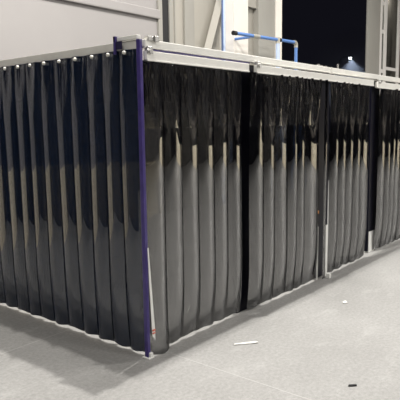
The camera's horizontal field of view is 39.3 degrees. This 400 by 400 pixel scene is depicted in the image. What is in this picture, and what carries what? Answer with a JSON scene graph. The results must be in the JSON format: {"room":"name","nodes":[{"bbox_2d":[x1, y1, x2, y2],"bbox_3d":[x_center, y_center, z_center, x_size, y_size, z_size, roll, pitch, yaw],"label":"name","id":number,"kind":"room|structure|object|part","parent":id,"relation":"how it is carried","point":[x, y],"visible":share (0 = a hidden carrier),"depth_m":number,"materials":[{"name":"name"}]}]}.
{"room":"metal workshop","nodes":[
{"label":"metal workshop","id":0,"kind":"room"},
{"bbox_2d":[0,0,156,59],"bbox_3d":[-3.407,-2.494,6.823,0.150,6.500,8.280,5,10,39],"label":"wall","id":1,"kind":"structure","parent":0,"point":[27,27],"depth_m":8.33,"materials":[{"name":"white paint"}]},
{"bbox_2d":[64,0,159,18],"bbox_3d":[-3.334,-2.813,6.716,0.050,0.160,8.280,5,10,39],"label":"trim","id":2,"kind":"structure","parent":1,"relation":"attached to","point":[114,5],"depth_m":9.18,"materials":[{"name":"grey metal"}]},
{"bbox_2d":[157,0,172,53],"bbox_3d":[-0.680,-2.973,10.100,0.190,6.500,0.380,5,10,39],"label":"trim","id":3,"kind":"structure","parent":1,"relation":"attached to","point":[159,2],"depth_m":10.04,"materials":[{"name":"grey paint"}]},
{"bbox_2d":[162,0,168,52],"bbox_3d":[-0.675,-2.974,10.102,0.135,6.500,0.190,5,10,39],"label":"trim","id":4,"kind":"structure","parent":1,"relation":"attached to","point":[165,19],"depth_m":10.04,"materials":[{"name":"black metal"}]},
{"bbox_2d":[173,0,219,59],"bbox_3d":[-0.134,-3.090,10.911,0.100,6.500,1.620,5,10,39],"label":"wall","id":5,"kind":"structure","parent":0,"point":[203,9],"depth_m":10.96,"materials":[{"name":"white paint"}]},
{"bbox_2d":[174,0,194,56],"bbox_3d":[-0.291,-3.046,10.603,0.050,6.500,0.540,5,10,39],"label":"trim","id":6,"kind":"structure","parent":5,"relation":"attached to","point":[188,5],"depth_m":10.61,"materials":[{"name":"grey paint"}]},
{"bbox_2d":[204,0,220,58],"bbox_3d":[0.256,-3.425,11.114,0.200,1.978,0.984,5,10,39],"label":"brace","id":7,"kind":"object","parent":5,"relation":"attached to","point":[217,8],"depth_m":11.05,"materials":[{"name":"grey metal"}]},
{"bbox_2d":[220,0,233,61],"bbox_3d":[0.523,-3.194,11.613,0.220,6.500,0.310,5,10,39],"label":"trim","id":8,"kind":"structure","parent":5,"relation":"attached to","point":[229,15],"depth_m":11.49,"materials":[{"name":"white paint"}]},
{"bbox_2d":[0,180,399,399],"bbox_3d":[9.616,1.133,3.607,25.200,0.200,40.000,5,10,39],"label":"floor","id":9,"kind":"structure","parent":0,"point":[312,345],"depth_m":4.05,"materials":[{"name":"concrete"}]},
{"bbox_2d":[136,39,155,359],"bbox_3d":[-0.377,0.031,3.837,0.086,2.205,0.057,5,10,39],"label":"post","id":10,"kind":"object","parent":9,"relation":"on","point":[139,56],"visible":1,"depth_m":3.84,"materials":[{"name":"purple"}]},
{"bbox_2d":[113,34,140,54],"bbox_3d":[-0.494,-1.052,3.783,0.206,0.119,0.062,5,10,39],"label":"bracket","id":11,"kind":"object","parent":10,"relation":"attached to","point":[117,41],"visible":0.98,"depth_m":3.79,"materials":[{"name":"silver metal"}]},
{"bbox_3d":[-0.566,-1.058,3.842,0.020,0.119,0.062,5,10,39],"label":"stop plate","id":12,"kind":"part","parent":11,"relation":"part of","materials":[{"name":"metal"}]},
{"bbox_3d":[-0.485,-1.094,3.784,0.200,0.028,0.040,5,10,39],"label":"rail","id":13,"kind":"part","parent":11,"relation":"part of","materials":[{"name":"silver metal"}]},
{"bbox_3d":[-0.368,1.104,3.986,0.070,0.040,0.056,5,10,39],"label":"foot plate","id":14,"kind":"part","parent":10,"relation":"part of","materials":[{"name":"silver metal"}]},
{"bbox_2d":[142,35,399,82],"bbox_3d":[1.570,-1.413,6.106,0.080,0.122,6.170,5,10,39],"label":"beam","id":15,"kind":"structure","parent":10,"relation":"attached to","point":[153,41],"depth_m":4.62,"materials":[{"name":"white metal"}]},
{"bbox_2d":[0,40,144,351],"bbox_3d":[-1.453,-0.077,4.715,2.720,2.200,0.083,5,10,39],"label":"curtain","id":16,"kind":"object","parent":15,"relation":"hanging from","point":[71,236],"visible":0.99,"depth_m":4.30,"materials":[{"name":"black plastic"}]},
{"bbox_3d":[-1.460,-1.141,4.598,2.700,0.060,0.035,5,10,39],"label":"hanging rail","id":17,"kind":"part","parent":16,"relation":"part of","materials":[{"name":"silver metal"}]},
{"bbox_2d":[143,46,249,354],"bbox_3d":[0.020,-0.021,4.332,0.083,2.165,1.240,5,10,39],"label":"curtain","id":18,"kind":"object","parent":15,"relation":"hanging from","point":[193,105],"visible":0.99,"depth_m":4.21,"materials":[{"name":"black plastic"}]},
{"bbox_3d":[0.017,-1.033,4.207,0.040,0.068,1.210,5,10,39],"label":"header rail","id":19,"kind":"part","parent":18,"relation":"part of","materials":[{"name":"white metal"}]},
{"bbox_2d":[247,61,331,307],"bbox_3d":[0.890,-0.170,5.325,0.088,2.147,1.463,5,10,39],"label":"curtain","id":20,"kind":"object","parent":15,"relation":"hanging from","point":[284,103],"depth_m":5.17,"materials":[{"name":"black plastic"}]},
{"bbox_3d":[0.903,-1.176,5.223,0.040,0.068,1.380,5,10,39],"label":"header rail","id":21,"kind":"part","parent":20,"relation":"part of","materials":[{"name":"white metal"}]},
{"bbox_3d":[1.288,-0.190,5.762,0.023,2.056,0.081,5,10,39],"label":"hanging strip","id":22,"kind":"part","parent":20,"relation":"part of","materials":[{"name":"plastic"}]},
{"bbox_2d":[327,75,373,271],"bbox_3d":[1.702,-0.301,6.326,0.079,2.117,1.115,5,10,39],"label":"curtain","id":23,"kind":"object","parent":15,"relation":"hanging from","point":[349,126],"visible":0.99,"depth_m":6.22,"materials":[{"name":"black plastic"}]},
{"bbox_3d":[1.691,-1.317,6.186,0.040,0.068,1.115,5,10,39],"label":"header rail","id":24,"kind":"part","parent":23,"relation":"part of","materials":[{"name":"white metal"}]},
{"bbox_2d":[373,79,399,248],"bbox_3d":[2.633,-0.483,7.485,0.090,2.142,1.520,5,10,39],"label":"curtain","id":25,"kind":"object","parent":15,"relation":"hanging from","point":[387,227],"visible":1,"depth_m":7.22,"materials":[{"name":"black plastic"}]},
{"bbox_3d":[2.619,-1.478,7.351,0.040,0.075,1.520,5,10,39],"label":"header rail","id":26,"kind":"part","parent":25,"relation":"part of","materials":[{"name":"white metal"}]},
{"bbox_2d":[1,327,310,399],"bbox_3d":[4.491,1.322,1.991,11.883,0.001,21.000,5,10,39],"label":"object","id":27,"kind":"structure","parent":9,"relation":"on","point":[74,327],"depth_m":3.81,"materials":[{"name":"grey concrete"}]},
{"bbox_2d":[221,0,225,60],"bbox_3d":[0.463,-3.143,11.242,0.116,6.500,0.139,5,10,39],"label":"riser pipe","id":28,"kind":"object","parent":9,"relation":"on","point":[222,1],"visible":0.28,"depth_m":11.16,"materials":[{"name":"metal"}]},
{"bbox_2d":[236,65,253,312],"bbox_3d":[0.400,-0.089,4.897,0.050,2.140,0.346,5,10,39],"label":"post","id":29,"kind":"object","parent":9,"relation":"on","point":[245,81],"visible":0.16,"depth_m":4.85,"materials":[{"name":"black metal"}]},
{"bbox_2d":[234,341,258,344],"bbox_3d":[0.345,1.077,4.216,0.191,0.008,0.033,-2,8,-9],"label":"scrap","id":30,"kind":"object","parent":9,"relation":"on","point":[251,342],"visible":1,"depth_m":4.21,"materials":[{"name":"grey paper"}]},
{"bbox_2d":[313,73,324,279],"bbox_3d":[1.246,-0.226,5.823,0.057,2.140,0.190,5,10,39],"label":"post","id":31,"kind":"object","parent":9,"relation":"on","point":[318,273],"visible":0.56,"depth_m":5.82,"materials":[{"name":"black metal"}]},
{"bbox_2d":[324,82,329,275],"bbox_3d":[1.332,-0.242,5.932,0.050,2.140,0.048,5,10,39],"label":"post","id":32,"kind":"object","parent":9,"relation":"on","point":[326,229],"visible":0.21,"depth_m":5.94,"materials":[{"name":"black metal"}]},
{"bbox_3d":[1.332,-0.252,5.931,0.040,2.120,0.042,5,10,39],"label":"post","id":33,"kind":"part","parent":32,"relation":"part of","materials":[{"name":"black plastic"}]},
{"bbox_2d":[364,81,379,252],"bbox_3d":[2.166,-0.404,7.047,0.055,2.140,0.260,5,10,39],"label":"post","id":34,"kind":"object","parent":9,"relation":"on","point":[374,92],"visible":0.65,"depth_m":7.01,"materials":[{"name":"black metal"}]},
{"bbox_2d":[248,0,256,64],"bbox_3d":[1.144,-3.315,12.453,0.190,6.500,0.750,5,10,39],"label":"wall","id":35,"kind":"structure","parent":0,"point":[252,4],"depth_m":12.34,"materials":[{"name":"grey metal"}]},
{"bbox_2d":[233,0,247,63],"bbox_3d":[0.789,-3.240,11.928,0.230,6.500,0.520,5,10,39],"label":"trim","id":36,"kind":"structure","parent":35,"relation":"attached to","point":[240,7],"depth_m":11.79,"materials":[{"name":"beige paint"}]},
{"bbox_2d":[253,0,274,66],"bbox_3d":[1.441,-3.359,12.743,0.200,6.500,0.680,5,10,39],"label":"trim","id":37,"kind":"structure","parent":35,"relation":"attached to","point":[264,15],"depth_m":12.54,"materials":[{"name":"grey paint"}]},
{"bbox_2d":[231,31,297,69],"bbox_3d":[1.252,-1.738,12.034,0.565,3.483,2.454,5,10,39],"label":"pipe","id":38,"kind":"object","parent":35,"relation":"attached to","point":[277,40],"visible":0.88,"depth_m":11.92,"materials":[{"name":"blue metal"}]},
{"bbox_2d":[275,0,281,67],"bbox_3d":[1.750,-3.410,13.094,0.230,6.500,0.260,5,10,39],"label":"trim","id":39,"kind":"structure","parent":0,"point":[278,3],"depth_m":12.91,"materials":[{"name":"beige paint"}]},
{"bbox_2d":[365,0,380,80],"bbox_3d":[5.326,-4.027,17.306,0.050,6.500,0.980,5,10,39],"label":"trim","id":40,"kind":"structure","parent":0,"point":[373,11],"depth_m":17.11,"materials":[{"name":"grey paint"}]},
{"bbox_2d":[381,0,399,84],"bbox_3d":[7.575,-4.615,21.438,0.100,6.500,5.950,5,10,39],"label":"wall","id":41,"kind":"structure","parent":0,"point":[392,4],"depth_m":20.51,"materials":[{"name":"grey metal"}]},
{"label":"outside","id":42,"kind":"structure","parent":0,"visible":0},
{"bbox_2d":[328,133,329,179],"bbox_3d":[-11.734,-6.635,64.418,85.400,0.200,100.000,5,10,39],"label":"ground","id":43,"kind":"structure","parent":42,"point":[329,133],"depth_m":28.44,"materials":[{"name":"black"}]},
{"bbox_2d":[339,56,353,75],"bbox_3d":[11.340,-7.823,44.163,0.491,6.899,2.596,-2,8,-10],"label":"street lamp","id":44,"kind":"object","parent":43,"relation":"on","point":[349,57],"visible":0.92,"depth_m":44.77,"materials":[{"name":"black metal"}]},
{"bbox_3d":[6.932,-1.396,19.706,0.150,0.600,4.140,5,10,39],"label":"sill","id":45,"kind":"structure","parent":0,"visible":0},
{"bbox_2d":[379,0,399,83],"bbox_3d":[6.601,-4.550,18.807,0.045,5.900,3.030,5,10,39],"label":"ladder","id":46,"kind":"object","parent":45,"relation":"attached to","point":[384,3],"depth_m":17.91,"materials":[{"name":"silver metal"}]}
]}

